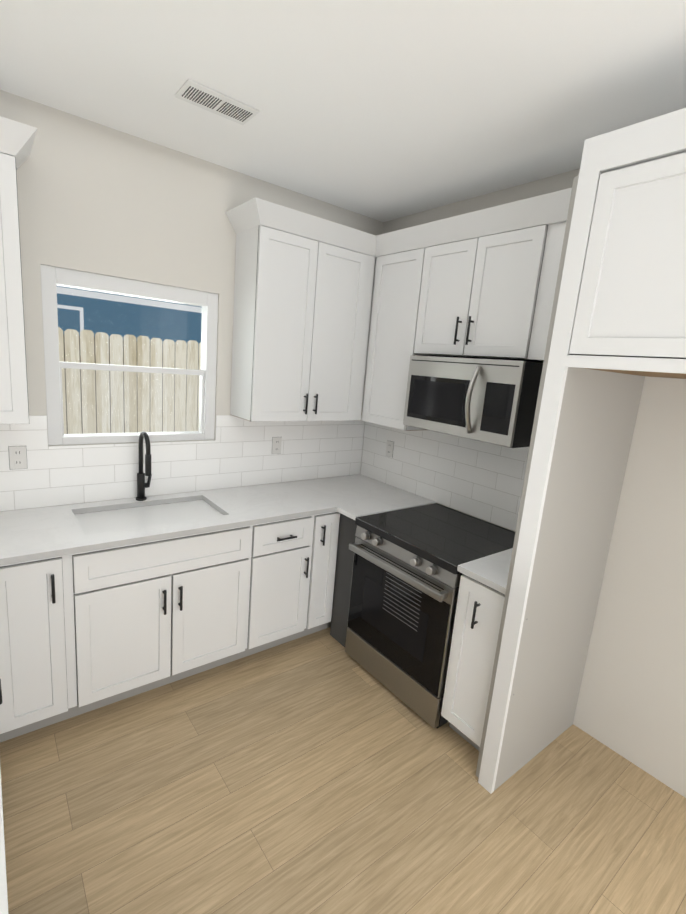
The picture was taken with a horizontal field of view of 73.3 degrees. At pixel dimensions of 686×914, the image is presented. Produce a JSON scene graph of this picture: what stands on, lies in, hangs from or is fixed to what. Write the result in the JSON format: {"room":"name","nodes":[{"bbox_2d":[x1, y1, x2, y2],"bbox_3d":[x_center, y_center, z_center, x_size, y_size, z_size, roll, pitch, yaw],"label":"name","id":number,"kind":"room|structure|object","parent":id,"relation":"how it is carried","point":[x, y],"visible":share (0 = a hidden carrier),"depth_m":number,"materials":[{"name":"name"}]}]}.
{"room":"kitchen","nodes":[
{"label":"kitchen","id":0,"kind":"room"},
{"bbox_2d":[0,767,8,913],"bbox_3d":[-1.239,0.653,0.819,1.002,0.029,3.188,-4,14,-38],"label":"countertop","id":1,"kind":"structure","parent":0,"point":[3,878],"depth_m":0.79,"materials":[{"name":"white stone"}]},
{"bbox_2d":[0,90,382,470],"bbox_3d":[-2.824,-0.155,1.524,7.813,2.903,0.150,-4,14,-38],"label":"wall","id":2,"kind":"structure","parent":0,"point":[95,198],"depth_m":2.44,"materials":[{"name":"white paint"}]},
{"bbox_2d":[0,116,36,423],"bbox_3d":[-1.775,-0.746,1.843,0.944,1.218,0.391,-4,14,-38],"label":"upper cabinet","id":3,"kind":"object","parent":2,"relation":"attached to","point":[16,140],"visible":1,"depth_m":1.98,"materials":[{"name":"white"}]},
{"bbox_2d":[40,264,217,444],"bbox_3d":[-1.201,-0.544,2.691,0.925,0.913,0.098,-4,14,-38],"label":"window","id":4,"kind":"structure","parent":2,"relation":"in","point":[52,277],"depth_m":2.62,"materials":[{"name":"white plastic"}]},
{"bbox_2d":[0,415,364,510],"bbox_3d":[-1.210,-0.001,2.743,3.473,0.496,0.006,-4,14,-38],"label":"backsplash","id":5,"kind":"structure","parent":2,"relation":"attached to","point":[237,452],"depth_m":2.90,"materials":[{"name":"tile"}]},
{"bbox_2d":[8,446,27,469],"bbox_3d":[-1.669,0.004,2.370,0.076,0.122,0.008,-4,14,-38],"label":"electrical outlet","id":6,"kind":"object","parent":5,"relation":"attached to","point":[17,457],"visible":1,"depth_m":2.37,"materials":[{"name":"grey plastic"}]},
{"bbox_2d":[272,437,281,453],"bbox_3d":[-0.472,-0.082,3.298,0.076,0.122,0.008,-4,14,-38],"label":"electrical outlet","id":7,"kind":"object","parent":5,"relation":"attached to","point":[276,444],"visible":1,"depth_m":3.29,"materials":[{"name":"grey plastic"}]},
{"bbox_2d":[230,225,374,421],"bbox_3d":[-0.245,-0.809,3.064,0.881,1.114,0.355,-4,14,-38],"label":"upper cabinet","id":8,"kind":"object","parent":2,"relation":"attached to","point":[301,315],"visible":1,"depth_m":2.89,"materials":[{"name":"white"}]},
{"bbox_2d":[225,197,372,255],"bbox_3d":[-0.257,-1.396,2.874,0.840,0.105,0.391,-4,14,-38],"label":"crown molding","id":9,"kind":"structure","parent":8,"relation":"attached to","point":[254,212],"depth_m":2.71,"materials":[{"name":"white"}]},
{"bbox_2d":[0,627,685,913],"bbox_3d":[-0.705,2.068,-1.005,7.813,0.100,7.520,-4,14,-38],"label":"floor","id":10,"kind":"structure","parent":0,"point":[321,772],"depth_m":1.93,"materials":[{"name":"brown wood"}]},
{"bbox_2d":[0,555,75,740],"bbox_3d":[-1.560,0.816,2.285,0.288,0.915,0.617,-4,14,-38],"label":"base cabinet","id":11,"kind":"object","parent":10,"relation":"on","point":[38,616],"depth_m":2.05,"materials":[{"name":"white wood"}]},
{"bbox_2d":[72,527,255,715],"bbox_3d":[-1.089,0.782,2.649,0.905,0.915,0.617,-4,14,-38],"label":"base cabinet","id":12,"kind":"object","parent":10,"relation":"on","point":[104,603],"depth_m":2.38,"materials":[{"name":"white wood"}]},
{"bbox_2d":[0,475,435,566],"bbox_3d":[-0.582,0.313,2.786,2.478,0.029,0.834,-4,14,-38],"label":"countertop","id":13,"kind":"structure","parent":12,"relation":"on","point":[29,535],"depth_m":2.62,"materials":[{"name":"white stone"}]},
{"bbox_2d":[132,431,151,502],"bbox_3d":[-1.134,0.060,2.666,0.089,0.423,0.197,-4,14,-38],"label":"faucet","id":14,"kind":"object","parent":13,"relation":"on","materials":[{"name":"black metal"}]},
{"bbox_2d":[76,499,219,530],"bbox_3d":[-1.066,0.427,2.580,0.750,0.215,0.434,-4,14,-38],"label":"sink","id":15,"kind":"object","parent":13,"relation":"in","point":[108,518],"depth_m":2.59,"materials":[{"name":"white ceramic"}]},
{"bbox_2d":[252,515,315,653],"bbox_3d":[-0.566,0.745,3.055,0.421,0.915,0.617,-4,14,-38],"label":"base cabinet","id":16,"kind":"object","parent":10,"relation":"on","point":[286,549],"depth_m":2.83,"materials":[{"name":"white wood"}]},
{"bbox_2d":[308,511,339,635],"bbox_3d":[-0.319,0.727,3.246,0.204,0.915,0.617,-4,14,-38],"label":"base cabinet","id":17,"kind":"object","parent":10,"relation":"on","point":[327,526],"depth_m":3.02,"materials":[{"name":"white wood"}]},
{"bbox_2d":[332,503,433,646],"bbox_3d":[0.280,0.786,3.204,0.660,0.915,0.234,-4,14,-38],"label":"base cabinet","id":18,"kind":"object","parent":10,"relation":"on","point":[344,561],"depth_m":3.02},
{"bbox_2d":[345,503,514,728],"bbox_3d":[0.535,0.879,2.780,0.784,0.940,0.762,-4,14,-38],"label":"range","id":19,"kind":"object","parent":10,"relation":"on","point":[406,577],"visible":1,"depth_m":2.54,"materials":[{"name":"black metal"}]},
{"bbox_2d":[441,571,504,750],"bbox_3d":[0.884,0.996,2.412,0.699,0.915,0.266,-4,14,-38],"label":"base cabinet","id":20,"kind":"object","parent":10,"relation":"on","point":[479,609],"depth_m":2.20,"materials":[{"name":"white wood"}]},
{"bbox_2d":[457,548,512,594],"bbox_3d":[0.911,0.534,2.311,0.727,0.029,0.266,-4,14,-38],"label":"countertop","id":21,"kind":"structure","parent":20,"relation":"on","point":[491,570],"depth_m":2.16,"materials":[{"name":"white stone"}]},
{"bbox_2d":[476,108,685,793],"bbox_3d":[1.332,0.279,1.717,0.760,2.662,1.049,-4,14,-38],"label":"enclosure","id":22,"kind":"object","parent":10,"relation":"on","point":[617,332],"visible":1,"depth_m":1.81,"materials":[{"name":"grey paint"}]},
{"bbox_2d":[0,0,685,221],"bbox_3d":[-0.459,-0.866,-1.595,7.813,0.100,7.520,-4,14,-38],"label":"ceiling","id":23,"kind":"structure","parent":0,"point":[384,110],"depth_m":1.78,"materials":[{"name":"white paint"}]},
{"bbox_2d":[174,79,259,124],"bbox_3d":[-0.547,-1.543,2.017,0.322,0.009,0.173,-4,14,-38],"label":"ceiling vent","id":24,"kind":"object","parent":23,"relation":"in","point":[210,100],"visible":1,"depth_m":2.00,"materials":[{"name":"white"}]},
{"bbox_2d":[360,169,685,797],"bbox_3d":[2.488,0.399,0.985,0.150,2.903,7.370,-4,14,-38],"label":"wall","id":25,"kind":"structure","parent":0,"point":[631,705],"depth_m":2.22,"materials":[{"name":"white paint"}]},
{"bbox_2d":[361,248,424,430],"bbox_3d":[0.429,-0.772,3.147,0.316,1.110,0.466,-4,14,-38],"label":"upper cabinet","id":26,"kind":"object","parent":25,"relation":"attached to","point":[396,297],"depth_m":3.04,"materials":[{"name":"white"}]},
{"bbox_2d":[373,188,571,262],"bbox_3d":[0.686,-1.280,2.691,0.412,0.105,1.867,-4,14,-38],"label":"crown molding","id":27,"kind":"structure","parent":26,"relation":"attached to","point":[547,209],"depth_m":2.41,"materials":[{"name":"white"}]},
{"bbox_2d":[360,421,528,530],"bbox_3d":[0.735,0.070,3.087,0.006,0.542,1.860,-4,14,-38],"label":"backsplash","id":28,"kind":"structure","parent":25,"relation":"attached to","point":[481,480],"depth_m":3.09,"materials":[{"name":"tile"}]},
{"bbox_2d":[386,440,393,457],"bbox_3d":[0.359,-0.063,3.548,0.008,0.122,0.076,-4,14,-38],"label":"electrical outlet","id":29,"kind":"object","parent":28,"relation":"attached to","point":[389,448],"visible":1,"depth_m":3.54,"materials":[{"name":"grey plastic"}]},
{"bbox_2d":[413,226,540,361],"bbox_3d":[0.824,-0.882,2.628,0.316,0.625,0.770,-4,14,-38],"label":"upper cabinet","id":30,"kind":"object","parent":25,"relation":"attached to","point":[489,297],"depth_m":2.50,"materials":[{"name":"white"}]},
{"bbox_2d":[403,355,542,447],"bbox_3d":[0.748,-0.338,2.648,0.471,0.430,0.760,-4,14,-38],"label":"microwave","id":31,"kind":"object","parent":30,"relation":"attached to","point":[492,401],"visible":1,"depth_m":2.43,"materials":[{"name":"silver metal"}]},
{"bbox_2d":[521,221,566,361],"bbox_3d":[1.129,-0.779,2.243,0.316,0.625,0.235,-4,14,-38],"label":"upper cabinet","id":32,"kind":"object","parent":25,"relation":"attached to","point":[545,274],"depth_m":2.22,"materials":[{"name":"white"}]},
{"label":"outside","id":33,"kind":"structure","parent":0,"visible":0},
{"bbox_3d":[-18.393,-1.798,12.624,65.000,0.100,36.470,-4,14,-38],"label":"ground","id":34,"kind":"structure","parent":33,"visible":0},
{"bbox_2d":[56,285,201,346],"bbox_3d":[-7.852,-2.941,11.588,10.500,4.270,6.420,-4,14,-38],"label":"house","id":35,"kind":"structure","parent":34,"relation":"on","point":[124,329],"depth_m":10.23,"materials":[{"name":"blue paint"}]},
{"bbox_2d":[58,327,200,433],"bbox_3d":[-5.028,-0.183,3.772,11.087,2.414,0.030,-4,14,-38],"label":"fence","id":36,"kind":"object","parent":34,"relation":"on","point":[101,343],"depth_m":5.51,"materials":[{"name":"beige wood"}]}
]}

